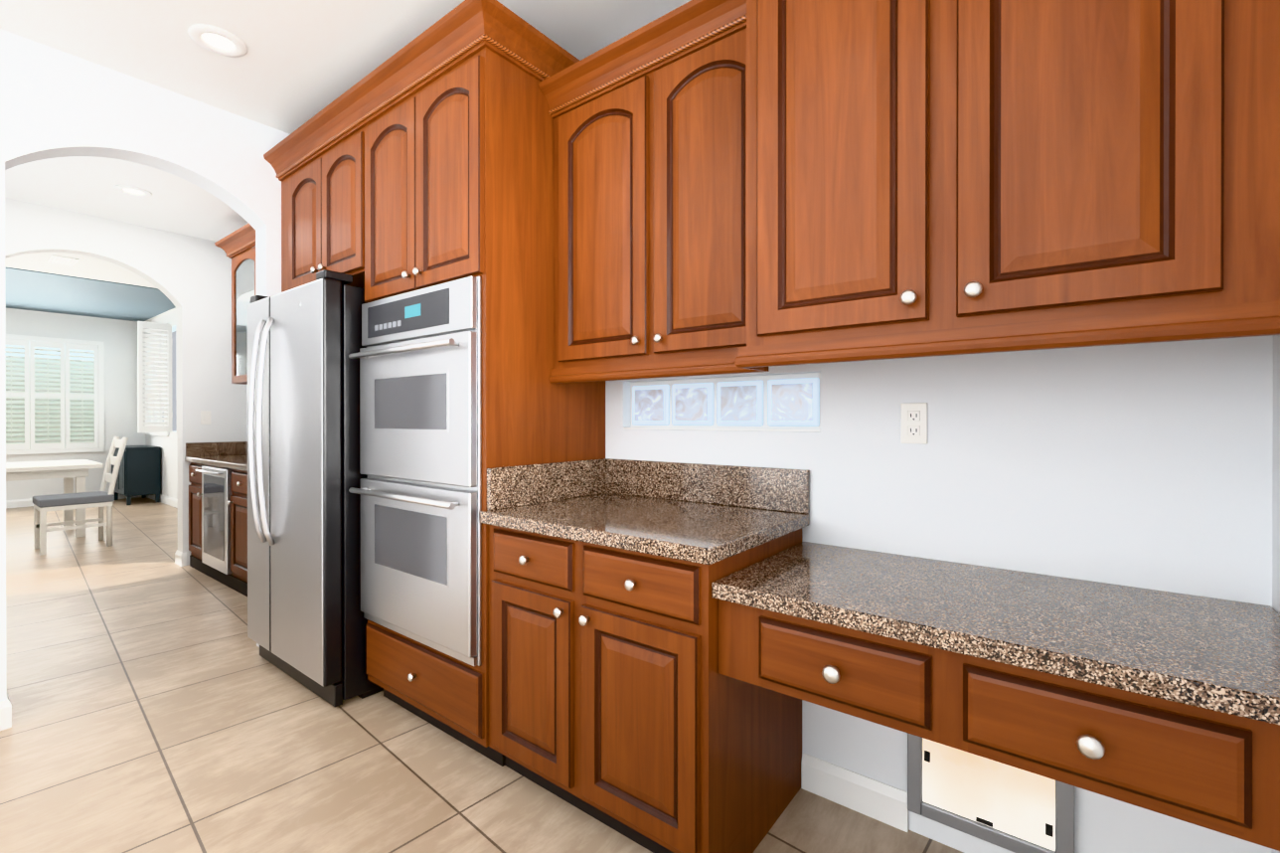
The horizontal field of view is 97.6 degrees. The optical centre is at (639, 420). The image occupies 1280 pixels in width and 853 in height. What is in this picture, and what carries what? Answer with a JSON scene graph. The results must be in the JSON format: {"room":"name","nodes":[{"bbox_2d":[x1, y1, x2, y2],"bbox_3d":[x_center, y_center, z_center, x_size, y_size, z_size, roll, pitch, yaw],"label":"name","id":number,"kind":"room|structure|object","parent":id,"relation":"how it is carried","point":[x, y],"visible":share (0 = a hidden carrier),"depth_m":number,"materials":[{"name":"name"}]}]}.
{"room":"kitchen","nodes":[
{"label":"kitchen","id":0,"kind":"room"},
{"bbox_2d":[4,308,146,499],"bbox_3d":[-9.354,-0.177,7.051,0.150,2.770,5.050,0,0,38],"label":"wall","id":1,"kind":"structure","parent":0,"point":[117,338],"depth_m":8.47,"materials":[{"name":"white paint"}]},
{"bbox_2d":[4,333,104,454],"bbox_3d":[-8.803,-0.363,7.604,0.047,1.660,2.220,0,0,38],"label":"window shutters","id":2,"kind":"object","parent":1,"relation":"attached to","point":[30,395],"visible":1,"depth_m":8.07,"materials":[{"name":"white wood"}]},
{"bbox_2d":[5,491,141,507],"bbox_3d":[-9.341,1.153,6.936,0.014,0.112,4.860,0,0,38],"label":"baseboard","id":3,"kind":"structure","parent":1,"relation":"attached to","point":[16,503],"depth_m":7.84,"materials":[{"name":"white wood"}]},
{"bbox_2d":[4,197,246,565],"bbox_3d":[-4.811,-0.168,3.527,0.150,2.770,5.050,0,0,38],"label":"wall","id":4,"kind":"structure","parent":0,"point":[189,277],"depth_m":4.70,"materials":[{"name":"white paint"}]},
{"bbox_2d":[174,549,186,564],"bbox_3d":[-3.698,1.157,5.101,0.015,0.112,0.843,0,0,38],"label":"baseboard","id":5,"kind":"structure","parent":4,"relation":"attached to","point":[180,558],"depth_m":4.69,"materials":[{"name":"white wood"}]},
{"bbox_2d":[200,410,210,424],"bbox_3d":[-3.720,-0.026,4.801,0.009,0.116,0.072,0,0,38],"label":"light switch","id":6,"kind":"object","parent":4,"relation":"attached to","point":[205,416],"visible":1,"depth_m":4.80,"materials":[{"name":"white plastic"}]},
{"bbox_2d":[0,28,289,700],"bbox_3d":[-2.980,-0.163,1.759,0.150,2.770,4.500,0,0,38],"label":"wall","id":7,"kind":"structure","parent":0,"point":[55,102],"depth_m":2.50,"materials":[{"name":"white paint"}]},
{"bbox_2d":[0,690,11,730],"bbox_3d":[-3.410,1.168,1.097,0.044,0.112,2.903,0,0,38],"label":"baseboard","id":8,"kind":"structure","parent":7,"relation":"attached to","point":[5,705],"depth_m":2.22,"materials":[{"name":"white"}]},
{"bbox_2d":[145,309,177,498],"bbox_3d":[-5.640,-0.177,7.271,5.750,2.770,0.150,0,0,38],"label":"wall","id":9,"kind":"structure","parent":0,"point":[169,469],"depth_m":8.08,"materials":[{"name":"white paint"}]},
{"bbox_2d":[137,320,172,432],"bbox_3d":[-6.641,-0.593,7.675,0.030,1.500,0.362,0,0,38],"label":"window shutter","id":10,"kind":"object","parent":9,"relation":"attached to","point":[150,426],"visible":1,"depth_m":7.67,"materials":[{"name":"white wood"}]},
{"bbox_2d":[145,321,169,436],"bbox_3d":[-7.250,-0.595,8.399,1.240,1.620,0.036,0,0,38],"label":"window shutters","id":11,"kind":"object","parent":9,"relation":"attached to","point":[160,433],"visible":0.23,"depth_m":8.36,"materials":[{"name":"white wood"}]},
{"bbox_2d":[145,493,177,507],"bbox_3d":[-5.632,1.152,7.162,5.598,0.112,0.014,0,0,38],"label":"baseboard","id":12,"kind":"structure","parent":9,"relation":"attached to","point":[164,499],"depth_m":8.10,"materials":[{"name":"white wood"}]},
{"bbox_2d":[0,0,690,321],"bbox_3d":[-4.608,-1.612,3.271,12.580,0.120,5.500,0,0,38],"label":"ceiling","id":13,"kind":"structure","parent":0,"point":[298,64],"depth_m":2.37,"materials":[{"name":"white paint"}]},
{"bbox_2d":[47,254,79,265],"bbox_3d":[-5.585,-1.550,5.421,0.340,0.012,0.180,0,0,38],"label":"ceiling vent","id":14,"kind":"object","parent":13,"relation":"in","point":[63,259],"visible":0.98,"depth_m":5.39,"materials":[{"name":"white metal"}]},
{"bbox_2d":[4,266,175,320],"bbox_3d":[-7.958,-1.553,6.155,3.050,0.011,4.350,0,0,38],"label":"tray ceiling","id":15,"kind":"structure","parent":13,"relation":"attached to","point":[27,289],"depth_m":7.00,"materials":[{"name":"blue paint"}]},
{"bbox_2d":[114,184,152,196],"bbox_3d":[-3.417,-1.547,3.778,0.194,0.012,0.194,0,0,38],"label":"recessed light","id":16,"kind":"object","parent":13,"relation":"in","point":[132,191],"visible":1,"depth_m":3.77,"materials":[{"name":"white"}]},
{"bbox_2d":[187,23,247,57],"bbox_3d":[-1.717,-1.543,2.282,0.194,0.012,0.194,0,0,38],"label":"recessed light","id":17,"kind":"object","parent":13,"relation":"in","point":[217,40],"visible":1,"depth_m":2.27,"materials":[{"name":"white"}]},
{"bbox_2d":[0,496,963,852],"bbox_3d":[-4.608,1.278,3.278,12.580,0.120,5.500,0,0,38],"label":"floor","id":18,"kind":"structure","parent":0,"point":[159,702],"depth_m":2.07,"materials":[{"name":"tile"}]},
{"bbox_2d":[5,459,103,537],"bbox_3d":[-6.615,0.832,5.486,1.000,0.760,1.830,0,0,38],"label":"table","id":19,"kind":"object","parent":18,"relation":"on","point":[68,471],"visible":0.77,"depth_m":5.81,"materials":[{"name":"white wood"}]},
{"bbox_2d":[32,436,128,555],"bbox_3d":[-5.402,0.685,5.418,0.460,1.055,0.609,0,0,38],"label":"chair","id":20,"kind":"object","parent":18,"relation":"on","point":[45,504],"visible":1,"depth_m":5.34,"materials":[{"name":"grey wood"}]},
{"bbox_2d":[111,445,160,504],"bbox_3d":[-7.564,0.792,8.374,0.924,0.825,0.430,0,0,38],"label":"sideboard","id":21,"kind":"object","parent":18,"relation":"on","point":[139,471],"visible":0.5,"depth_m":8.12,"materials":[{"name":"grey"}]},
{"bbox_2d":[188,462,247,596],"bbox_3d":[-2.752,0.779,4.118,2.320,0.874,0.492,0,0,38],"label":"base cabinet","id":22,"kind":"object","parent":18,"relation":"on","point":[218,522],"visible":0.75,"depth_m":4.15,"materials":[{"name":"brown wood"}]},
{"bbox_2d":[184,441,247,471],"bbox_3d":[-2.737,0.263,4.136,2.376,0.155,0.443,0,0,38],"label":"countertop","id":23,"kind":"structure","parent":22,"relation":"on","point":[231,454],"depth_m":4.73,"materials":[{"name":"brown stone"}]},
{"bbox_2d":[271,147,287,292],"bbox_3d":[-1.679,-0.087,3.191,0.145,2.610,0.638,0,0,38],"label":"panel","id":24,"kind":"object","parent":18,"relation":"on","point":[279,160],"depth_m":2.96,"materials":[{"name":"brown wood"}]},
{"bbox_2d":[247,269,383,706],"bbox_3d":[-1.444,0.294,2.851,0.880,1.850,0.832,0,0,38],"label":"fridge","id":25,"kind":"object","parent":18,"relation":"on","point":[307,621],"visible":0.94,"depth_m":2.42,"materials":[{"name":"silver metal"}]},
{"bbox_2d":[362,3,605,766],"bbox_3d":[-0.670,-0.085,2.408,0.824,2.610,0.638,0,0,38],"label":"tall cabinet","id":26,"kind":"object","parent":18,"relation":"on","point":[424,159],"depth_m":2.06,"materials":[{"name":"brown wood"}]},
{"bbox_2d":[348,275,481,665],"bbox_3d":[-0.711,0.173,2.356,0.781,1.343,0.676,0,0,38],"label":"oven","id":27,"kind":"object","parent":26,"relation":"in","point":[419,490],"visible":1,"depth_m":2.06,"materials":[{"name":"silver metal"}]},
{"bbox_2d":[488,524,801,852],"bbox_3d":[-0.004,0.785,1.881,0.874,0.874,0.657,0,0,38],"label":"base cabinet","id":28,"kind":"object","parent":18,"relation":"on","point":[618,702],"visible":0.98,"depth_m":1.58,"materials":[{"name":"brown wood"}]},
{"bbox_2d":[480,458,809,564],"bbox_3d":[0.010,0.254,1.877,0.900,0.185,0.646,0,0,38],"label":"countertop","id":29,"kind":"structure","parent":28,"relation":"on","point":[705,514],"depth_m":1.92,"materials":[{"name":"brown stone"}]},
{"bbox_2d":[246,245,1273,852],"bbox_3d":[-1.034,-0.167,3.191,6.530,2.770,0.150,0,0,38],"label":"wall","id":30,"kind":"structure","parent":0,"point":[1145,464],"depth_m":1.47,"materials":[{"name":"white paint"}]},
{"bbox_2d":[214,223,255,384],"bbox_3d":[-2.466,-0.824,3.942,1.712,1.080,0.412,0,0,38],"label":"upper cabinet","id":31,"kind":"object","parent":30,"relation":"attached to","point":[237,245],"visible":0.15,"depth_m":4.19,"materials":[{"name":"brown wood"}]},
{"bbox_2d":[287,91,362,290],"bbox_3d":[-1.297,-0.086,2.895,0.823,2.610,0.638,0,0,38],"label":"upper cabinet","id":32,"kind":"object","parent":30,"relation":"attached to","point":[325,164],"depth_m":2.62,"materials":[{"name":"brown wood"}]},
{"bbox_2d":[538,0,769,383],"bbox_3d":[0.089,-0.706,1.981,0.893,1.125,0.380,0,0,38],"label":"upper cabinet","id":33,"kind":"object","parent":30,"relation":"attached to","point":[649,200],"visible":0.9,"depth_m":1.84,"materials":[{"name":"brown wood"}]},
{"bbox_2d":[623,372,820,431],"bbox_3d":[0.283,-0.064,2.124,0.838,0.198,0.073,0,0,38],"label":"window","id":34,"kind":"structure","parent":30,"relation":"in","point":[782,402],"depth_m":2.08,"materials":[{"name":"white"}]},
{"bbox_2d":[800,752,908,831],"bbox_3d":[0.670,1.166,1.769,0.326,0.112,0.014,0,0,38],"label":"baseboard","id":35,"kind":"structure","parent":30,"relation":"attached to","point":[861,794],"depth_m":1.76,"materials":[{"name":"white"}]},
{"bbox_2d":[900,402,927,443],"bbox_3d":[0.811,0.007,1.659,0.072,0.120,0.008,0,0,38],"label":"outlet","id":36,"kind":"object","parent":30,"relation":"attached to","point":[913,422],"visible":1,"depth_m":1.66,"materials":[{"name":"white plastic"}]},
{"bbox_2d":[907,733,1074,852],"bbox_3d":[0.949,0.905,1.541,0.390,0.485,0.028,0,0,38],"label":"pet door","id":37,"kind":"structure","parent":30,"relation":"in","point":[1010,807],"depth_m":1.53,"materials":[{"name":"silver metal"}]},
{"bbox_2d":[718,599,1279,850],"bbox_3d":[0.772,0.543,1.303,1.058,0.199,0.619,0,0,38],"label":"desk","id":38,"kind":"object","parent":30,"relation":"attached to","point":[1216,770],"visible":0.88,"depth_m":1.01,"materials":[{"name":"brown wood"}]},
{"bbox_2d":[711,541,1279,725],"bbox_3d":[0.779,0.423,1.311,1.058,0.040,0.598,0,0,38],"label":"countertop","id":39,"kind":"structure","parent":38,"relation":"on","point":[1216,654],"depth_m":1.15,"materials":[{"name":"brown stone"}]},
{"bbox_2d":[733,0,1279,370],"bbox_3d":[0.773,-0.764,1.354,1.122,1.246,0.532,0,0,38],"label":"upper cabinet","id":40,"kind":"object","parent":30,"relation":"attached to","point":[927,178],"visible":1,"depth_m":1.13,"materials":[{"name":"brown wood"}]},
{"bbox_2d":[1271,334,1279,852],"bbox_3d":[0.062,-0.157,-0.601,0.150,2.770,4.500,0,0,38],"label":"wall","id":41,"kind":"structure","parent":0,"point":[1276,493],"depth_m":1.20,"materials":[{"name":"white paint"}]}
]}

